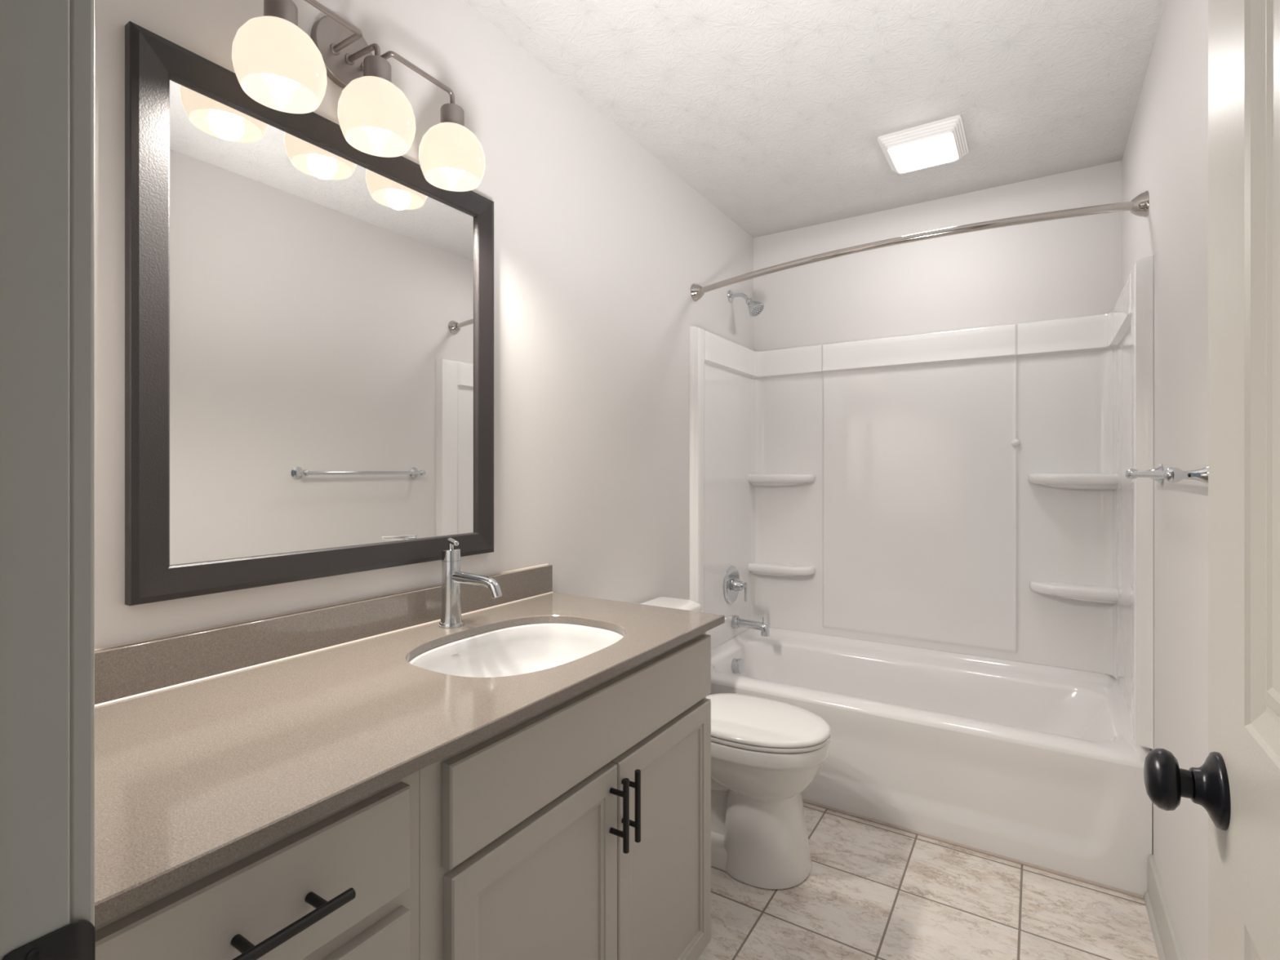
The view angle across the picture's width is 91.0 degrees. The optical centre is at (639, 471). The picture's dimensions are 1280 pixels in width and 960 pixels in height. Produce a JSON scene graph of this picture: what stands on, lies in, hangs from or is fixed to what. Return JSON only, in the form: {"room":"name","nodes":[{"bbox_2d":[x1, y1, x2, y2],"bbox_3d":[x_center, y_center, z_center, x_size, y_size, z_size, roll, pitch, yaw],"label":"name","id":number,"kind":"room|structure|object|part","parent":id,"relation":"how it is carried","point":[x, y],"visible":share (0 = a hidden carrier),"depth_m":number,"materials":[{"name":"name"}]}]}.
{"room":"bathroom","nodes":[
{"label":"bathroom","id":0,"kind":"room"},
{"bbox_2d":[94,0,753,648],"bbox_3d":[-0.240,0.006,2.049,0.100,2.440,3.145,0,0,32],"label":"wall","id":1,"kind":"structure","parent":0,"point":[600,247],"depth_m":1.86,"materials":[{"name":"white paint"}]},
{"bbox_2d":[124,21,493,605],"bbox_3d":[-0.610,-0.253,1.347,0.024,0.936,0.798,0,0,32],"label":"wall mirror","id":2,"kind":"object","parent":1,"relation":"attached to","point":[309,317],"visible":0.98,"depth_m":1.23,"materials":[{"name":"black mirror"}]},
{"bbox_3d":[-0.807,-0.253,1.034,0.024,0.936,0.057,0,0,32],"label":"frame rail","id":3,"kind":"part","parent":2,"relation":"part of","materials":[{"name":"black wood"}]},
{"bbox_3d":[-0.610,-0.693,1.347,0.024,0.057,0.798,0,0,32],"label":"frame rail","id":4,"kind":"part","parent":2,"relation":"part of","materials":[{"name":"black wood"}]},
{"bbox_3d":[-0.610,0.186,1.347,0.024,0.057,0.798,0,0,32],"label":"frame rail","id":5,"kind":"part","parent":2,"relation":"part of","materials":[{"name":"black wood"}]},
{"bbox_2d":[169,78,475,564],"bbox_3d":[-0.615,-0.253,1.351,0.007,0.836,0.698,0,0,32],"label":"mirror glass","id":6,"kind":"object","parent":2,"relation":"on","point":[322,291],"depth_m":1.26,"materials":[{"name":"silver mirror"}]},
{"bbox_3d":[-0.412,-0.253,1.660,0.024,0.936,0.057,0,0,32],"label":"frame rail","id":7,"kind":"part","parent":2,"relation":"part of","materials":[{"name":"black wood"}]},
{"bbox_2d":[94,563,553,706],"bbox_3d":[-0.617,0.319,1.336,0.022,0.085,1.304,0,0,32],"label":"backsplash","id":8,"kind":"structure","parent":1,"relation":"attached to","point":[129,669],"depth_m":1.20,"materials":[{"name":"beige stone"}]},
{"bbox_2d":[231,0,485,191],"bbox_3d":[-0.550,-0.811,1.294,0.180,0.278,0.537,0,0,32],"label":"vanity light","id":9,"kind":"object","parent":1,"relation":"attached to","point":[276,63],"visible":1,"depth_m":1.24,"materials":[{"name":"grey metal"}]},
{"bbox_3d":[-0.640,-0.731,1.121,0.148,0.117,0.148,0,0,32],"label":"lamp shade","id":10,"kind":"part","parent":9,"relation":"part of","materials":[{"name":"white glass"}]},
{"bbox_2d":[263,0,297,26],"bbox_3d":[-0.640,-0.811,1.121,0.053,0.050,0.053,0,0,32],"label":"socket","id":11,"kind":"object","parent":9,"relation":"attached to","point":[286,10],"depth_m":1.10,"materials":[{"name":"grey metal"}]},
{"bbox_3d":[-0.640,-0.734,1.121,0.060,0.104,0.060,0,0,32],"label":"bulb","id":12,"kind":"part","parent":9,"relation":"part of","materials":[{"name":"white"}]},
{"bbox_3d":[-0.633,-0.858,1.212,0.096,0.052,0.173,0,0,32],"label":"arm","id":13,"kind":"part","parent":9,"relation":"part of","materials":[{"name":"grey metal"}]},
{"bbox_3d":[-0.624,-0.881,1.329,0.018,0.137,0.137,0,0,32],"label":"plate","id":14,"kind":"part","parent":9,"relation":"part of","materials":[{"name":"grey metal"}]},
{"bbox_3d":[-0.575,-0.857,1.305,0.097,0.050,0.021,0,0,32],"label":"arm","id":15,"kind":"part","parent":9,"relation":"part of","materials":[{"name":"grey metal"}]},
{"bbox_3d":[-0.537,-0.731,1.285,0.148,0.117,0.148,0,0,32],"label":"lamp shade","id":16,"kind":"part","parent":9,"relation":"part of","materials":[{"name":"white glass"}]},
{"bbox_2d":[363,54,391,82],"bbox_3d":[-0.537,-0.811,1.285,0.053,0.050,0.053,0,0,32],"label":"socket","id":17,"kind":"object","parent":9,"relation":"attached to","point":[375,66],"depth_m":1.26,"materials":[{"name":"grey metal"}]},
{"bbox_3d":[-0.537,-0.734,1.285,0.060,0.104,0.060,0,0,32],"label":"bulb","id":18,"kind":"part","parent":9,"relation":"part of","materials":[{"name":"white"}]},
{"bbox_3d":[-0.513,-0.858,1.402,0.096,0.052,0.178,0,0,32],"label":"arm","id":19,"kind":"part","parent":9,"relation":"part of","materials":[{"name":"grey metal"}]},
{"bbox_3d":[-0.432,-0.731,1.450,0.148,0.117,0.148,0,0,32],"label":"lamp shade","id":20,"kind":"part","parent":9,"relation":"part of","materials":[{"name":"white glass"}]},
{"bbox_3d":[-0.432,-0.734,1.450,0.060,0.104,0.060,0,0,32],"label":"bulb","id":21,"kind":"part","parent":9,"relation":"part of","materials":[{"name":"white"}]},
{"bbox_2d":[440,102,464,126],"bbox_3d":[-0.432,-0.811,1.450,0.053,0.050,0.053,0,0,32],"label":"socket","id":22,"kind":"object","parent":9,"relation":"attached to","point":[451,113],"depth_m":1.43,"materials":[{"name":"grey metal"}]},
{"bbox_2d":[727,289,764,316],"bbox_3d":[0.501,-0.798,2.967,0.170,0.142,0.078,0,0,32],"label":"shower fixture","id":23,"kind":"object","parent":1,"relation":"attached to","point":[755,308],"visible":1,"depth_m":2.95,"materials":[{"name":"silver metal"}]},
{"bbox_3d":[0.479,-0.823,2.989,0.105,0.058,0.019,0,0,32],"label":"shower arm","id":24,"kind":"part","parent":23,"relation":"part of","materials":[{"name":"silver metal"}]},
{"bbox_2d":[690,191,1149,301],"bbox_3d":[0.853,-0.787,2.255,1.527,0.110,0.174,0,0,32],"label":"shower curtain rod","id":25,"kind":"object","parent":1,"relation":"attached to","point":[1139,206],"visible":1,"depth_m":2.07,"materials":[{"name":"silver metal"}]},
{"bbox_2d":[464,0,1165,237],"bbox_3d":[0.448,-1.254,1.615,1.727,0.080,3.145,0,0,32],"label":"ceiling","id":26,"kind":"structure","parent":0,"point":[775,113],"depth_m":1.95,"materials":[{"name":"grey paint"}]},
{"bbox_2d":[877,115,968,173],"bbox_3d":[1.053,-1.189,2.331,0.274,0.048,0.294,0,0,32],"label":"ceiling fan light","id":27,"kind":"object","parent":26,"relation":"attached to","point":[943,141],"visible":1,"depth_m":2.27,"materials":[{"name":"white plastic"}]},
{"bbox_2d":[697,802,1159,959],"bbox_3d":[0.146,1.266,1.136,1.727,0.080,4.277,0,0,32],"label":"floor","id":28,"kind":"structure","parent":0,"point":[871,891],"depth_m":1.76,"materials":[{"name":"tile"}]},
{"bbox_2d":[95,770,419,959],"bbox_3d":[-0.609,0.804,0.808,0.594,0.844,0.410,0,0,32],"label":"base cabinet","id":29,"kind":"object","parent":28,"relation":"on","point":[344,884],"visible":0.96,"depth_m":0.70,"materials":[{"name":"beige paint"}]},
{"bbox_3d":[-0.374,0.477,0.662,0.041,0.012,0.137,0,0,32],"label":"bar pull","id":30,"kind":"part","parent":29,"relation":"part of","materials":[{"name":"black metal"}]},
{"bbox_3d":[-0.400,0.714,0.678,0.020,0.282,0.348,0,0,32],"label":"drawer","id":31,"kind":"part","parent":29,"relation":"part of","materials":[{"name":"beige paint"}]},
{"bbox_2d":[419,631,711,959],"bbox_3d":[-0.266,0.804,1.351,0.594,0.844,0.874,0,0,32],"label":"base cabinet","id":32,"kind":"object","parent":28,"relation":"on","point":[579,828],"visible":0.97,"depth_m":1.14,"materials":[{"name":"beige paint"}]},
{"bbox_2d":[94,592,724,927],"bbox_3d":[-0.379,0.372,1.189,0.577,0.020,1.308,0,0,32],"label":"countertop","id":33,"kind":"structure","parent":32,"relation":"on","point":[193,779],"depth_m":0.88,"materials":[{"name":"beige stone"}]},
{"bbox_2d":[438,537,502,628],"bbox_3d":[-0.395,0.259,1.435,0.187,0.205,0.063,0,0,39],"label":"faucet","id":34,"kind":"object","parent":33,"relation":"on","point":[452,576],"visible":1,"depth_m":1.46,"materials":[{"name":"silver metal"}]},
{"bbox_3d":[-0.432,0.171,1.453,0.014,0.029,0.085,0,0,-26],"label":"lever","id":35,"kind":"part","parent":34,"relation":"part of","materials":[{"name":"silver metal"}]},
{"bbox_3d":[-0.372,0.258,1.433,0.151,0.051,0.026,0,0,32],"label":"spout","id":36,"kind":"part","parent":34,"relation":"part of","materials":[{"name":"silver metal"}]},
{"bbox_2d":[408,622,623,677],"bbox_3d":[-0.249,0.459,1.346,0.380,0.153,0.507,0,0,32],"label":"sink","id":37,"kind":"object","parent":33,"relation":"in","point":[532,647],"visible":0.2,"depth_m":1.52,"materials":[{"name":"white ceramic"}]},
{"bbox_3d":[-0.160,0.873,1.057,0.020,0.604,0.410,0,0,32],"label":"cabinet door","id":38,"kind":"part","parent":32,"relation":"part of","materials":[{"name":"beige paint"}]},
{"bbox_3d":[-0.038,0.648,1.193,0.041,0.137,0.012,0,0,32],"label":"bar pull","id":39,"kind":"part","parent":32,"relation":"part of","materials":[{"name":"black metal"}]},
{"bbox_3d":[-0.016,0.648,1.227,0.041,0.137,0.012,0,0,32],"label":"bar pull","id":40,"kind":"part","parent":32,"relation":"part of","materials":[{"name":"black"}]},
{"bbox_3d":[0.061,0.873,1.407,0.020,0.604,0.410,0,0,32],"label":"cabinet door","id":41,"kind":"part","parent":32,"relation":"part of","materials":[{"name":"beige paint"}]},
{"bbox_2d":[639,596,831,888],"bbox_3d":[0.264,0.852,2.068,0.711,0.744,0.452,0,0,32],"label":"toilet","id":42,"kind":"object","parent":28,"relation":"on","point":[765,753],"visible":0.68,"depth_m":1.88,"materials":[{"name":"white ceramic"}]},
{"bbox_3d":[0.046,0.498,2.205,0.197,0.038,0.452,0,0,32],"label":"tank lid","id":43,"kind":"part","parent":42,"relation":"part of","materials":[{"name":"white ceramic"}]},
{"bbox_3d":[0.367,0.785,2.003,0.467,0.021,0.362,0,0,32],"label":"lid","id":44,"kind":"part","parent":42,"relation":"part of","materials":[{"name":"white plastic"}]},
{"bbox_3d":[0.362,1.018,2.005,0.471,0.411,0.367,0,0,32],"label":"bowl","id":45,"kind":"part","parent":42,"relation":"part of","materials":[{"name":"white ceramic"}]},
{"bbox_3d":[0.368,0.804,2.002,0.465,0.014,0.362,0,0,32],"label":"seat","id":46,"kind":"part","parent":42,"relation":"part of","materials":[{"name":"white plastic"}]},
{"bbox_2d":[707,626,1151,895],"bbox_3d":[1.021,1.008,2.522,1.523,0.436,0.750,0,0,32],"label":"bathtub","id":47,"kind":"object","parent":28,"relation":"on","point":[1042,766],"visible":0.81,"depth_m":2.17,"materials":[{"name":"white plastic"}]},
{"bbox_2d":[802,799,1144,899],"bbox_3d":[0.811,1.223,2.208,1.506,0.007,0.013,0,0,32],"label":"trim","id":48,"kind":"structure","parent":47,"relation":"attached to","point":[957,844],"depth_m":2.02,"materials":[{"name":"beige"}]},
{"bbox_2d":[753,160,1122,673],"bbox_3d":[1.261,0.006,2.902,1.527,2.440,0.100,0,0,32],"label":"wall","id":49,"kind":"structure","parent":0,"point":[1072,267],"depth_m":2.78,"materials":[{"name":"white paint"}]},
{"bbox_2d":[689,254,1153,749],"bbox_3d":[1.024,0.087,2.527,1.526,1.405,0.786,0,0,32],"label":"shower surround","id":50,"kind":"object","parent":49,"relation":"attached to","point":[967,491],"visible":0.94,"depth_m":2.72,"materials":[{"name":"white plastic"}]},
{"bbox_3d":[0.413,0.087,2.939,0.052,1.405,0.678,0,0,32],"label":"panel","id":51,"kind":"part","parent":50,"relation":"part of","materials":[{"name":"white plastic"}]},
{"bbox_2d":[723,565,747,603],"bbox_3d":[0.467,0.536,2.960,0.080,0.176,0.176,0,0,32],"label":"shower valve","id":52,"kind":"object","parent":50,"relation":"attached to","point":[732,584],"visible":1,"depth_m":2.94,"materials":[{"name":"silver metal"}]},
{"bbox_3d":[0.490,0.563,2.946,0.026,0.089,0.018,0,0,32],"label":"lever","id":53,"kind":"part","parent":52,"relation":"part of","materials":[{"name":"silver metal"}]},
{"bbox_2d":[731,615,769,636],"bbox_3d":[0.525,0.721,2.962,0.176,0.085,0.064,0,0,32],"label":"tub spout","id":54,"kind":"object","parent":50,"relation":"attached to","point":[737,622],"visible":1,"depth_m":2.95,"materials":[{"name":"silver metal"}]},
{"bbox_2d":[748,562,815,577],"bbox_3d":[0.699,0.492,3.114,0.318,0.060,0.095,0,0,32],"label":"shelf","id":55,"kind":"object","parent":50,"relation":"attached to","point":[755,569],"depth_m":3.10,"materials":[{"name":"white plastic"}]},
{"bbox_2d":[748,474,815,486],"bbox_3d":[0.699,0.043,3.114,0.318,0.060,0.095,0,0,32],"label":"shelf","id":56,"kind":"object","parent":50,"relation":"attached to","point":[754,480],"depth_m":3.09,"materials":[{"name":"white plastic"}]},
{"bbox_3d":[1.210,0.087,2.824,1.479,1.405,0.085,0,0,32],"label":"panel","id":57,"kind":"part","parent":50,"relation":"part of","materials":[{"name":"white plastic"}]},
{"bbox_2d":[1027,473,1117,489],"bbox_3d":[1.700,0.038,2.478,0.292,0.060,0.101,0,0,32],"label":"shelf","id":58,"kind":"object","parent":50,"relation":"attached to","point":[1035,481],"depth_m":2.45,"materials":[{"name":"white plastic"}]},
{"bbox_2d":[1029,580,1117,604],"bbox_3d":[1.702,0.478,2.477,0.288,0.060,0.101,0,0,32],"label":"shelf","id":59,"kind":"object","parent":50,"relation":"attached to","point":[1077,592],"depth_m":2.47,"materials":[{"name":"white plastic"}]},
{"bbox_3d":[1.637,0.087,2.121,0.056,1.405,0.754,0,0,32],"label":"panel","id":60,"kind":"part","parent":50,"relation":"part of","materials":[{"name":"white plastic"}]},
{"bbox_2d":[1122,0,1208,959],"bbox_3d":[1.136,0.006,1.180,0.100,2.440,3.145,0,0,32],"label":"wall","id":61,"kind":"structure","parent":0,"point":[1166,155],"depth_m":1.46,"materials":[{"name":"white paint"}]},
{"bbox_2d":[1143,854,1185,959],"bbox_3d":[0.882,1.160,0.891,0.021,0.133,2.150,0,0,32],"label":"baseboard","id":62,"kind":"structure","parent":61,"relation":"attached to","point":[1167,944],"depth_m":1.62,"materials":[{"name":"grey paint"}]},
{"bbox_2d":[1124,463,1208,484],"bbox_3d":[1.187,0.006,1.429,0.078,0.055,0.668,0,0,32],"label":"towel bar","id":63,"kind":"object","parent":61,"relation":"attached to","point":[1171,474],"visible":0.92,"depth_m":1.18,"materials":[{"name":"silver metal"}]},
{"bbox_3d":[1.350,0.006,1.688,0.078,0.055,0.055,0,0,32],"label":"post","id":64,"kind":"part","parent":63,"relation":"part of","materials":[{"name":"silver metal"}]},
{"bbox_3d":[1.023,0.006,1.169,0.078,0.055,0.055,0,0,32],"label":"post","id":65,"kind":"part","parent":63,"relation":"part of","materials":[{"name":"silver metal"}]},
{"bbox_3d":[-0.361,0.006,0.334,1.527,2.440,0.115,0,0,32],"label":"wall","id":66,"kind":"structure","parent":0,"visible":0},
{"bbox_2d":[0,0,69,959],"bbox_3d":[-0.402,0.198,0.360,0.028,2.058,0.115,0,0,32],"label":"trim","id":67,"kind":"structure","parent":66,"relation":"attached to","point":[34,34],"depth_m":0.39,"materials":[{"name":"grey paint"}]},
{"bbox_2d":[1,919,95,959],"bbox_3d":[-0.373,0.320,0.397,0.005,0.057,0.049,0,0,27],"label":"strike plate","id":68,"kind":"object","parent":66,"relation":"attached to","point":[76,940],"visible":1,"depth_m":0.40,"materials":[{"name":"black metal"}]},
{"bbox_2d":[69,0,94,926],"bbox_3d":[-0.392,0.167,0.430,0.058,2.120,0.014,0,0,32],"label":"trim","id":69,"kind":"structure","parent":66,"relation":"attached to","point":[82,12],"depth_m":0.41,"materials":[{"name":"grey paint"}]},
{"bbox_2d":[1143,0,1279,959],"bbox_3d":[0.412,0.205,0.339,0.153,2.022,0.710,0,0,32],"label":"door","id":70,"kind":"structure","parent":66,"relation":"in","point":[1237,784],"depth_m":0.54,"materials":[{"name":"grey paint"}]},
{"bbox_3d":[0.523,0.305,0.623,0.037,0.058,0.054,0,0,32],"label":"knob","id":71,"kind":"part","parent":70,"relation":"part of","materials":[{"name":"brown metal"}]}
]}

